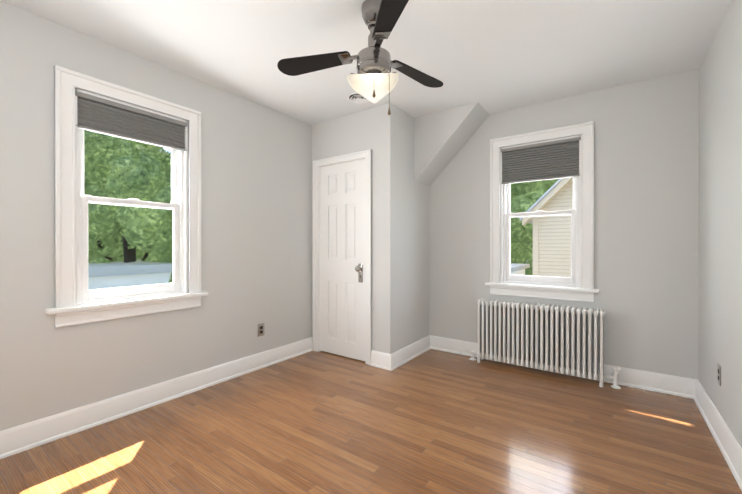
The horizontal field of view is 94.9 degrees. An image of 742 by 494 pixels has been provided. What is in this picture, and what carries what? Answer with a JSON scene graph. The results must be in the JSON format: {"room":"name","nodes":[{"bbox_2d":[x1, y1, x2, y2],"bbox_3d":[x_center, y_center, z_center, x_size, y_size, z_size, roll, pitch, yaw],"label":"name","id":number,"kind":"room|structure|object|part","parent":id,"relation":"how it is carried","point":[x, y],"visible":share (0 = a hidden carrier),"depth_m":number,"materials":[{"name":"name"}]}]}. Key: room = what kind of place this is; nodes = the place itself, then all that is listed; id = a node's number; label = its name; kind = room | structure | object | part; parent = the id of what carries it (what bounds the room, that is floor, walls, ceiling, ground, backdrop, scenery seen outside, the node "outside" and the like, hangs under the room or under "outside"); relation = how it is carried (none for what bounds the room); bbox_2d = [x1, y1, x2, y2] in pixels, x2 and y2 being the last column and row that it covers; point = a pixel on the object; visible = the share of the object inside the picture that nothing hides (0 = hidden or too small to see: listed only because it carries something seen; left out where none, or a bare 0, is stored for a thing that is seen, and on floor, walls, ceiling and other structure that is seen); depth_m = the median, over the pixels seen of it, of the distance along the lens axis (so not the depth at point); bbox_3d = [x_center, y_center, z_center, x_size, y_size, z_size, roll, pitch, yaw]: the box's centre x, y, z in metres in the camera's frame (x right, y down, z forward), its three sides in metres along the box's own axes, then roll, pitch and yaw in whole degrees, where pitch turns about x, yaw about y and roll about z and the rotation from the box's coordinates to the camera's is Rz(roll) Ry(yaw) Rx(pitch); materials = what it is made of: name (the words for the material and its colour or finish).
{"room":"empty bedroom","nodes":[
{"label":"empty bedroom","id":0,"kind":"room"},
{"bbox_2d":[0,1,311,430],"bbox_3d":[-1.433,-0.100,2.769,0.160,2.460,4.440,0,0,35],"label":"wall","id":1,"kind":"structure","parent":0,"point":[256,214],"depth_m":2.41,"materials":[{"name":"grey paint"}]},
{"bbox_2d":[45,65,207,327],"bbox_3d":[-1.657,-0.298,2.394,0.210,1.543,0.948,0,0,35],"label":"window","id":2,"kind":"structure","parent":1,"relation":"in","point":[95,114],"depth_m":2.30,"materials":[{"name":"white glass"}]},
{"bbox_3d":[-1.688,-0.306,2.415,0.045,1.210,0.548,0,0,35],"label":"glass","id":3,"kind":"part","parent":2,"relation":"part of","materials":[{"name":"clear glass"}]},
{"bbox_3d":[-1.684,-0.301,2.413,0.095,1.320,0.652,0,0,35],"label":"left window sash","id":4,"kind":"part","parent":2,"relation":"part of","materials":[{"name":"white wood"}]},
{"bbox_2d":[75,91,186,151],"bbox_3d":[-1.646,-0.851,2.384,0.071,0.220,0.676,0,0,35],"label":"shade","id":5,"kind":"object","parent":2,"relation":"attached to","point":[94,114],"depth_m":2.33,"materials":[{"name":"grey fabric"}]},
{"bbox_2d":[0,337,312,458],"bbox_3d":[-1.590,1.061,2.381,0.039,0.140,3.300,0,0,35],"label":"baseboard","id":6,"kind":"structure","parent":1,"relation":"attached to","point":[25,436],"depth_m":2.32,"materials":[{"name":"white wood"}]},
{"bbox_2d":[258,323,264,336],"bbox_3d":[-1.029,0.776,3.196,0.007,0.116,0.072,0,0,35],"label":"electrical outlet","id":7,"kind":"object","parent":1,"relation":"attached to","point":[261,332],"visible":1,"depth_m":3.19,"materials":[{"name":"grey plastic"}]},
{"bbox_2d":[312,103,396,353],"bbox_3d":[-0.203,-0.102,3.483,1.016,2.460,0.110,0,0,35],"label":"wall","id":8,"kind":"structure","parent":0,"point":[374,129],"depth_m":3.22,"materials":[{"name":"grey paint"}]},
{"bbox_2d":[313,149,371,364],"bbox_3d":[-0.289,0.098,3.507,0.770,2.059,0.171,0,0,35],"label":"closet door","id":9,"kind":"structure","parent":8,"relation":"in","point":[342,255],"depth_m":3.48,"materials":[{"name":"white wood"}]},
{"bbox_3d":[-0.121,0.256,3.325,0.058,0.185,0.069,0,0,35],"label":"knob","id":10,"kind":"part","parent":9,"relation":"part of","materials":[{"name":"silver metal"}]},
{"bbox_2d":[0,0,731,124],"bbox_3d":[-0.060,-1.387,1.788,3.531,0.120,4.440,0,0,35],"label":"ceiling","id":11,"kind":"structure","parent":0,"point":[492,56],"depth_m":2.21,"materials":[{"name":"white paint"}]},
{"bbox_2d":[347,92,368,102],"bbox_3d":[-0.105,-1.321,3.035,0.216,0.020,0.216,0,0,35],"label":"smoke detector","id":12,"kind":"object","parent":11,"relation":"in","point":[355,97],"visible":0.85,"depth_m":3.03,"materials":[{"name":"white plastic"}]},
{"bbox_2d":[277,0,442,114],"bbox_3d":[0.018,-1.010,1.984,1.037,0.636,1.012,0,0,35],"label":"fan","id":13,"kind":"object","parent":11,"relation":"hanging from","point":[374,79],"visible":1,"depth_m":1.83,"materials":[{"name":"black wood"}]},
{"bbox_3d":[0.044,-0.867,1.865,0.251,0.098,0.277,0,0,35],"label":"light glass","id":14,"kind":"part","parent":13,"relation":"part of","materials":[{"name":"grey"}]},
{"bbox_3d":[0.016,-1.109,1.884,0.193,0.438,0.193,0,0,35],"label":"motor","id":15,"kind":"part","parent":13,"relation":"part of","materials":[{"name":"grey metal"}]},
{"bbox_2d":[0,349,741,493],"bbox_3d":[-0.060,1.193,1.796,3.531,0.120,4.440,0,0,35],"label":"floor","id":16,"kind":"structure","parent":0,"point":[431,421],"depth_m":1.99,"materials":[{"name":"brown wood"}]},
{"bbox_2d":[469,298,620,388],"bbox_3d":[1.498,0.823,3.082,1.233,0.612,0.139,0,0,35],"label":"radiator","id":17,"kind":"object","parent":16,"relation":"on","point":[512,332],"visible":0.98,"depth_m":3.03,"materials":[{"name":"white metal"}]},
{"bbox_2d":[397,107,428,350],"bbox_3d":[0.403,-0.103,3.554,0.110,2.460,0.710,0,0,35],"label":"wall","id":18,"kind":"structure","parent":0,"point":[412,261],"depth_m":3.45,"materials":[{"name":"grey paint"}]},
{"bbox_2d":[384,335,431,370],"bbox_3d":[0.409,1.058,3.444,0.031,0.140,0.811,0,0,35],"label":"baseboard","id":19,"kind":"structure","parent":18,"relation":"attached to","point":[393,360],"depth_m":3.36,"materials":[{"name":"white wood"}]},
{"bbox_2d":[414,102,489,186],"bbox_3d":[0.798,-0.978,3.486,0.710,0.710,0.360,0,0,35],"label":"soffit","id":20,"kind":"structure","parent":0,"point":[441,138],"depth_m":3.42,"materials":[{"name":"grey paint"}]},
{"bbox_2d":[429,68,698,379],"bbox_3d":[1.246,-0.102,3.489,3.371,2.460,0.160,0,0,35],"label":"wall","id":21,"kind":"structure","parent":0,"point":[646,210],"depth_m":2.80,"materials":[{"name":"grey paint"}]},
{"bbox_2d":[485,121,598,301],"bbox_3d":[1.581,-0.300,3.206,0.948,1.543,0.210,0,0,35],"label":"window","id":22,"kind":"structure","parent":21,"relation":"in","point":[553,160],"depth_m":3.16,"materials":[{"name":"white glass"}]},
{"bbox_3d":[1.600,-0.304,3.233,0.652,1.320,0.095,0,0,35],"label":"back window sash","id":23,"kind":"part","parent":22,"relation":"part of","materials":[{"name":"white wood"}]},
{"bbox_2d":[501,137,580,183],"bbox_3d":[1.573,-0.793,3.194,0.676,0.342,0.071,0,0,35],"label":"shade","id":24,"kind":"object","parent":22,"relation":"attached to","point":[558,159],"depth_m":3.16,"materials":[{"name":"grey fabric"}]},
{"bbox_3d":[1.603,-0.309,3.237,0.548,1.210,0.045,0,0,35],"label":"glass","id":25,"kind":"part","parent":22,"relation":"part of","materials":[{"name":"clear glass"}]},
{"bbox_2d":[432,336,691,398],"bbox_3d":[1.514,1.058,3.185,2.134,0.140,0.031,0,0,35],"label":"baseboard","id":26,"kind":"structure","parent":21,"relation":"attached to","point":[646,380],"depth_m":2.76,"materials":[{"name":"white wood"}]},
{"bbox_2d":[698,0,741,447],"bbox_3d":[1.267,-0.094,0.749,0.160,2.460,4.280,0,0,35],"label":"wall","id":27,"kind":"structure","parent":0,"point":[720,213],"depth_m":1.99,"materials":[{"name":"grey paint"}]},
{"bbox_2d":[692,379,741,490],"bbox_3d":[1.235,1.065,0.873,0.031,0.140,4.120,0,0,35],"label":"baseboard","id":28,"kind":"structure","parent":27,"relation":"attached to","point":[728,445],"depth_m":1.95,"materials":[{"name":"white wood"}]},
{"bbox_2d":[717,363,720,385],"bbox_3d":[2.077,0.762,2.034,0.007,0.116,0.072,0,0,35],"label":"electrical outlet","id":29,"kind":"object","parent":27,"relation":"attached to","point":[718,374],"visible":1,"depth_m":2.03,"materials":[{"name":"grey plastic"}]},
{"label":"outside","id":30,"kind":"structure","parent":0,"visible":0},
{"bbox_3d":[-2.437,4.296,13.917,100.000,0.200,100.000,0,0,35],"label":"lawn","id":31,"kind":"structure","parent":30,"visible":0},
{"bbox_2d":[84,139,145,260],"bbox_3d":[-12.785,-1.460,11.421,11.109,11.347,11.117,0,0,35],"label":"tree","id":32,"kind":"object","parent":31,"relation":"on","point":[137,253],"depth_m":12.66,"materials":[{"name":"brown plant"}]},
{"bbox_2d":[84,130,172,282],"bbox_3d":[-8.047,-0.678,11.408,7.649,9.781,6.158,0,0,35],"label":"tree","id":33,"kind":"object","parent":31,"relation":"on","point":[119,196],"depth_m":9.06,"materials":[{"name":"green plant"}]},
{"bbox_2d":[88,260,172,289],"bbox_3d":[-6.475,2.337,13.410,5.400,3.720,11.900,0,0,35],"label":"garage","id":34,"kind":"structure","parent":31,"relation":"on","point":[92,285],"depth_m":9.06,"materials":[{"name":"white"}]},
{"bbox_2d":[510,263,529,274],"bbox_3d":[2.356,2.337,8.659,2.500,3.750,3.200,0,0,35],"label":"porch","id":35,"kind":"object","parent":31,"relation":"on","point":[518,272],"depth_m":8.51,"materials":[{"name":"white"}]},
{"bbox_2d":[510,179,557,275],"bbox_3d":[5.724,-1.997,15.567,9.356,12.391,8.906,0,0,35],"label":"tree","id":36,"kind":"object","parent":31,"relation":"on","point":[524,207],"depth_m":12.68,"materials":[{"name":"green plant"}]},
{"bbox_2d":[519,177,572,276],"bbox_3d":[8.577,-0.188,8.459,7.800,8.800,6.500,0,0,35],"label":"house","id":37,"kind":"structure","parent":31,"relation":"on","point":[566,203],"depth_m":7.89,"materials":[{"name":"beige wood"}]}
]}

